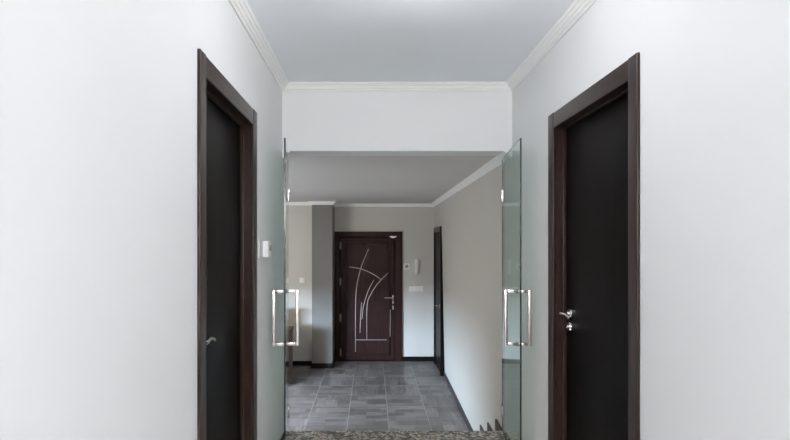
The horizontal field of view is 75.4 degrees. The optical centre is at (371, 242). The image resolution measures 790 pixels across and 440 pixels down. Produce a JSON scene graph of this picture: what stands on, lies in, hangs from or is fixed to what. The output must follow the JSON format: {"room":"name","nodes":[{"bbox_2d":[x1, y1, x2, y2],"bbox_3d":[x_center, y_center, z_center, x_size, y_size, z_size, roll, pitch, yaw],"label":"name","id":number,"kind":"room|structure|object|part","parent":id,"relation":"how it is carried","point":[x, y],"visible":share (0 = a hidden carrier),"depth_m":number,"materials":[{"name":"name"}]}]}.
{"room":"hallway","nodes":[
{"label":"hallway","id":0,"kind":"room"},
{"bbox_2d":[0,0,283,439],"bbox_3d":[-0.703,0.440,0.630,0.120,3.160,6.460,0,0,0],"label":"wall","id":1,"kind":"structure","parent":0,"point":[98,98],"depth_m":1.27,"materials":[{"name":"white paint"}]},
{"bbox_2d":[197,48,256,439],"bbox_3d":[-0.697,0.352,2.338,0.133,2.136,0.928,0,0,0],"label":"door","id":2,"kind":"structure","parent":1,"relation":"in","point":[226,123],"depth_m":2.43,"materials":[{"name":"brown wood"}]},
{"bbox_3d":[-0.636,0.352,1.908,0.013,2.136,0.068,0,0,0],"label":"architrave","id":3,"kind":"part","parent":2,"relation":"part of","materials":[{"name":"brown wood"}]},
{"bbox_3d":[-0.668,0.394,2.054,0.055,0.032,0.142,0,0,0],"label":"lever","id":4,"kind":"part","parent":2,"relation":"part of","materials":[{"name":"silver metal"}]},
{"bbox_3d":[-0.637,-0.672,2.330,0.012,0.084,0.778,0,0,0],"label":"architrave","id":5,"kind":"part","parent":2,"relation":"part of","materials":[{"name":"brown wood"}]},
{"bbox_3d":[-0.636,0.352,2.760,0.013,2.136,0.084,0,0,0],"label":"architrave","id":6,"kind":"part","parent":2,"relation":"part of","materials":[{"name":"brown wood"}]},
{"bbox_2d":[229,0,288,90],"bbox_3d":[-0.615,-1.113,0.530,0.056,0.054,6.260,0,0,0],"label":"crown molding","id":7,"kind":"structure","parent":1,"relation":"attached to","point":[242,8],"depth_m":2.77,"materials":[{"name":"white paint"}]},
{"bbox_2d":[258,240,271,257],"bbox_3d":[-0.621,0.035,2.980,0.044,0.103,0.190,0,0,0],"label":"thermostat","id":8,"kind":"object","parent":1,"relation":"attached to","point":[264,247],"visible":1,"depth_m":2.98,"materials":[{"name":"grey plastic"}]},
{"bbox_3d":[-0.639,0.035,2.980,0.007,0.103,0.190,0,0,0],"label":"plate","id":9,"kind":"part","parent":8,"relation":"part of","materials":[{"name":"grey plastic"}]},
{"bbox_2d":[272,138,298,439],"bbox_3d":[-0.580,0.389,3.462,0.164,2.042,0.801,0,0,-8],"label":"door","id":10,"kind":"structure","parent":1,"relation":"in","point":[285,291],"depth_m":3.17,"materials":[{"name":"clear glass"}]},
{"bbox_3d":[-0.578,0.389,3.452,0.010,2.042,0.781,0,0,-8],"label":"glass pane","id":11,"kind":"part","parent":10,"relation":"part of","materials":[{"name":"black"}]},
{"bbox_2d":[282,151,293,160],"bbox_3d":[-0.615,-0.638,3.761,0.056,0.054,0.198,0,0,0],"label":"crown molding","id":12,"kind":"structure","parent":1,"relation":"attached to","point":[290,155],"depth_m":3.72,"materials":[{"name":"white paint"}]},
{"bbox_2d":[289,330,292,377],"bbox_3d":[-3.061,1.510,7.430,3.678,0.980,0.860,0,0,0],"label":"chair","id":13,"kind":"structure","parent":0,"point":[291,333],"depth_m":7.69,"materials":[{"name":"paint"}]},
{"bbox_2d":[289,206,311,360],"bbox_3d":[-2.991,0.667,8.542,4.058,2.865,0.444,0,0,0],"label":"wall","id":14,"kind":"structure","parent":0,"point":[300,217],"depth_m":8.32,"materials":[{"name":"paint"}]},
{"bbox_2d":[293,361,311,365],"bbox_3d":[-2.931,1.962,8.313,3.938,0.076,0.014,0,0,0],"label":"baseboard","id":15,"kind":"structure","parent":14,"relation":"attached to","point":[295,363],"depth_m":8.30,"materials":[{"name":"black wood"}]},
{"bbox_2d":[289,201,432,206],"bbox_3d":[-1.927,-0.638,8.374,5.946,0.054,0.540,0,0,0],"label":"crown molding","id":16,"kind":"structure","parent":14,"relation":"attached to","point":[337,205],"depth_m":8.60,"materials":[{"name":"white paint"}]},
{"bbox_2d":[312,205,334,362],"bbox_3d":[-0.798,0.667,8.402,0.328,2.665,0.484,0,0,0],"label":"pillar","id":17,"kind":"structure","parent":0,"point":[323,216],"depth_m":8.16,"materials":[{"name":"beige paint"}]},
{"bbox_2d":[311,357,334,367],"bbox_3d":[-0.798,1.962,8.370,0.356,0.076,0.448,0,0,0],"label":"baseboard","id":18,"kind":"structure","parent":17,"relation":"attached to","point":[313,365],"depth_m":8.15,"materials":[{"name":"black wood"}]},
{"bbox_2d":[289,361,468,430],"bbox_3d":[-1.877,2.060,6.302,6.286,0.120,4.924,0,0,0],"label":"floor","id":19,"kind":"structure","parent":0,"point":[349,395],"depth_m":6.60,"materials":[{"name":"tile"}]},
{"bbox_2d":[335,207,433,356],"bbox_3d":[0.122,0.667,8.704,2.168,2.865,0.120,0,0,0],"label":"wall","id":20,"kind":"structure","parent":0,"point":[416,224],"depth_m":8.64,"materials":[{"name":"paint"}]},
{"bbox_2d":[334,232,401,360],"bbox_3d":[-0.064,0.903,8.587,1.151,2.193,0.114,0,0,0],"label":"door","id":21,"kind":"structure","parent":20,"relation":"attached to","point":[367,265],"depth_m":8.62,"materials":[{"name":"brown wood"}]},
{"bbox_3d":[-0.083,0.943,8.591,0.751,1.911,0.018,0,0,0],"label":"panel moulding","id":22,"kind":"part","parent":21,"relation":"part of","materials":[{"name":"brown wood"}]},
{"bbox_2d":[404,263,409,268],"bbox_3d":[0.588,0.395,8.633,0.105,0.105,0.022,0,0,0],"label":"alarm keypad","id":23,"kind":"object","parent":20,"relation":"attached to","point":[406,265],"visible":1,"depth_m":8.62,"materials":[{"name":"grey plastic"}]},
{"bbox_2d":[409,286,422,290],"bbox_3d":[0.744,0.770,8.636,0.220,0.068,0.016,0,0,0],"label":"switch","id":24,"kind":"object","parent":20,"relation":"attached to","point":[411,288],"visible":1,"depth_m":8.63,"materials":[{"name":"white plastic"}]},
{"bbox_2d":[415,260,419,273],"bbox_3d":[0.769,0.404,8.615,0.095,0.249,0.058,0,0,0],"label":"handset","id":25,"kind":"object","parent":20,"relation":"attached to","point":[417,262],"visible":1,"depth_m":8.62,"materials":[{"name":"grey plastic"}]},
{"bbox_2d":[402,357,433,360],"bbox_3d":[0.806,1.962,8.637,0.589,0.076,0.014,0,0,0],"label":"baseboard","id":26,"kind":"structure","parent":20,"relation":"attached to","point":[403,358],"depth_m":8.63,"materials":[{"name":"black wood"}]},
{"bbox_2d":[289,156,495,203],"bbox_3d":[-1.877,-0.715,6.312,6.286,0.100,4.904,0,0,0],"label":"ceiling","id":27,"kind":"structure","parent":0,"point":[340,179],"depth_m":5.10,"materials":[{"name":"paint"}]},
{"bbox_2d":[282,91,511,155],"bbox_3d":[0.181,-0.900,3.760,1.889,0.480,0.200,0,0,0],"label":"wall header","id":28,"kind":"structure","parent":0,"point":[314,123],"depth_m":3.66,"materials":[{"name":"white paint"}]},
{"bbox_2d":[284,82,510,90],"bbox_3d":[0.181,-1.113,3.632,1.650,0.054,0.056,0,0,0],"label":"crown molding","id":29,"kind":"structure","parent":28,"relation":"attached to","point":[291,86],"depth_m":3.63,"materials":[{"name":"white paint"}]},
{"bbox_2d":[288,431,510,439],"bbox_3d":[0.181,1.720,3.690,1.649,0.600,0.340,0,0,0],"label":"floor","id":30,"kind":"structure","parent":0,"point":[292,435],"depth_m":3.76,"materials":[{"name":"stone"}]},
{"bbox_2d":[247,0,573,81],"bbox_3d":[0.181,-1.190,0.570,1.889,0.100,6.580,0,0,0],"label":"ceiling","id":31,"kind":"structure","parent":0,"point":[310,40],"depth_m":2.81,"materials":[{"name":"white paint"}]},
{"bbox_2d":[434,0,789,439],"bbox_3d":[1.136,0.480,3.082,0.260,3.240,11.364,0,0,0],"label":"wall","id":32,"kind":"structure","parent":0,"point":[715,74],"depth_m":1.69,"materials":[{"name":"white paint"}]},
{"bbox_2d":[434,226,444,375],"bbox_3d":[1.062,0.873,8.080,0.161,2.255,0.840,0,0,0],"label":"door","id":33,"kind":"structure","parent":32,"relation":"in","point":[438,268],"depth_m":8.02,"materials":[{"name":"black wood"}]},
{"bbox_3d":[1.085,0.873,8.460,0.115,2.255,0.080,0,0,0],"label":"architrave","id":34,"kind":"part","parent":33,"relation":"part of","materials":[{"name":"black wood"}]},
{"bbox_3d":[1.085,-0.215,8.080,0.115,0.080,0.680,0,0,0],"label":"architrave","id":35,"kind":"part","parent":33,"relation":"part of","materials":[{"name":"brown wood"}]},
{"bbox_3d":[1.085,0.873,7.700,0.115,2.255,0.080,0,0,0],"label":"architrave","id":36,"kind":"part","parent":33,"relation":"part of","materials":[{"name":"black wood"}]},
{"bbox_2d":[444,372,472,430],"bbox_3d":[1.067,1.967,6.250,0.034,0.066,2.821,0,0,1],"label":"baseboard","id":37,"kind":"structure","parent":32,"relation":"attached to","point":[445,375],"depth_m":6.17,"materials":[{"name":"tile"}]},
{"bbox_2d":[431,151,511,206],"bbox_3d":[0.998,-0.638,6.153,0.056,0.054,4.982,0,0,0],"label":"crown molding","id":38,"kind":"structure","parent":32,"relation":"attached to","point":[495,162],"depth_m":4.75,"materials":[{"name":"white paint"}]},
{"bbox_2d":[487,423,492,430],"bbox_3d":[1.019,1.643,4.315,0.024,0.133,0.331,0,0,1],"label":"trim","id":39,"kind":"structure","parent":32,"relation":"attached to","point":[489,428],"depth_m":4.42,"materials":[{"name":"stone"}]},
{"bbox_2d":[495,419,503,430],"bbox_3d":[1.009,1.498,4.005,0.023,0.133,0.291,0,0,2],"label":"trim","id":40,"kind":"structure","parent":32,"relation":"attached to","point":[498,427],"depth_m":4.06,"materials":[{"name":"stone"}]},
{"bbox_2d":[501,138,531,439],"bbox_3d":[0.940,0.389,3.462,0.164,2.042,0.798,0,0,7],"label":"door","id":41,"kind":"structure","parent":32,"relation":"in","point":[520,291],"depth_m":3.15,"materials":[{"name":"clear glass"}]},
{"bbox_3d":[0.938,0.389,3.451,0.010,2.042,0.778,0,0,7],"label":"glass pane","id":42,"kind":"part","parent":41,"relation":"part of","materials":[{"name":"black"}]},
{"bbox_2d":[506,0,595,90],"bbox_3d":[0.978,-1.113,0.530,0.056,0.054,6.260,0,0,0],"label":"crown molding","id":43,"kind":"structure","parent":32,"relation":"attached to","point":[577,8],"depth_m":2.78,"materials":[{"name":"white paint"}]},
{"bbox_2d":[548,52,639,439],"bbox_3d":[1.060,0.352,2.396,0.133,2.136,0.968,0,0,0],"label":"door","id":44,"kind":"structure","parent":32,"relation":"in","point":[594,138],"depth_m":2.42,"materials":[{"name":"brown wood"}]},
{"bbox_3d":[1.000,0.352,2.838,0.013,2.136,0.084,0,0,0],"label":"architrave","id":45,"kind":"part","parent":44,"relation":"part of","materials":[{"name":"brown wood"}]},
{"bbox_3d":[1.032,0.381,2.690,0.055,0.031,0.141,0,0,0],"label":"lever","id":46,"kind":"part","parent":44,"relation":"part of","materials":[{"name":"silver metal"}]},
{"bbox_3d":[1.000,-0.672,2.388,0.012,0.084,0.818,0,0,0],"label":"architrave","id":47,"kind":"part","parent":44,"relation":"part of","materials":[{"name":"brown wood"}]},
{"bbox_3d":[1.000,0.352,1.946,0.013,2.136,0.068,0,0,0],"label":"architrave","id":48,"kind":"part","parent":44,"relation":"part of","materials":[{"name":"brown wood"}]}
]}

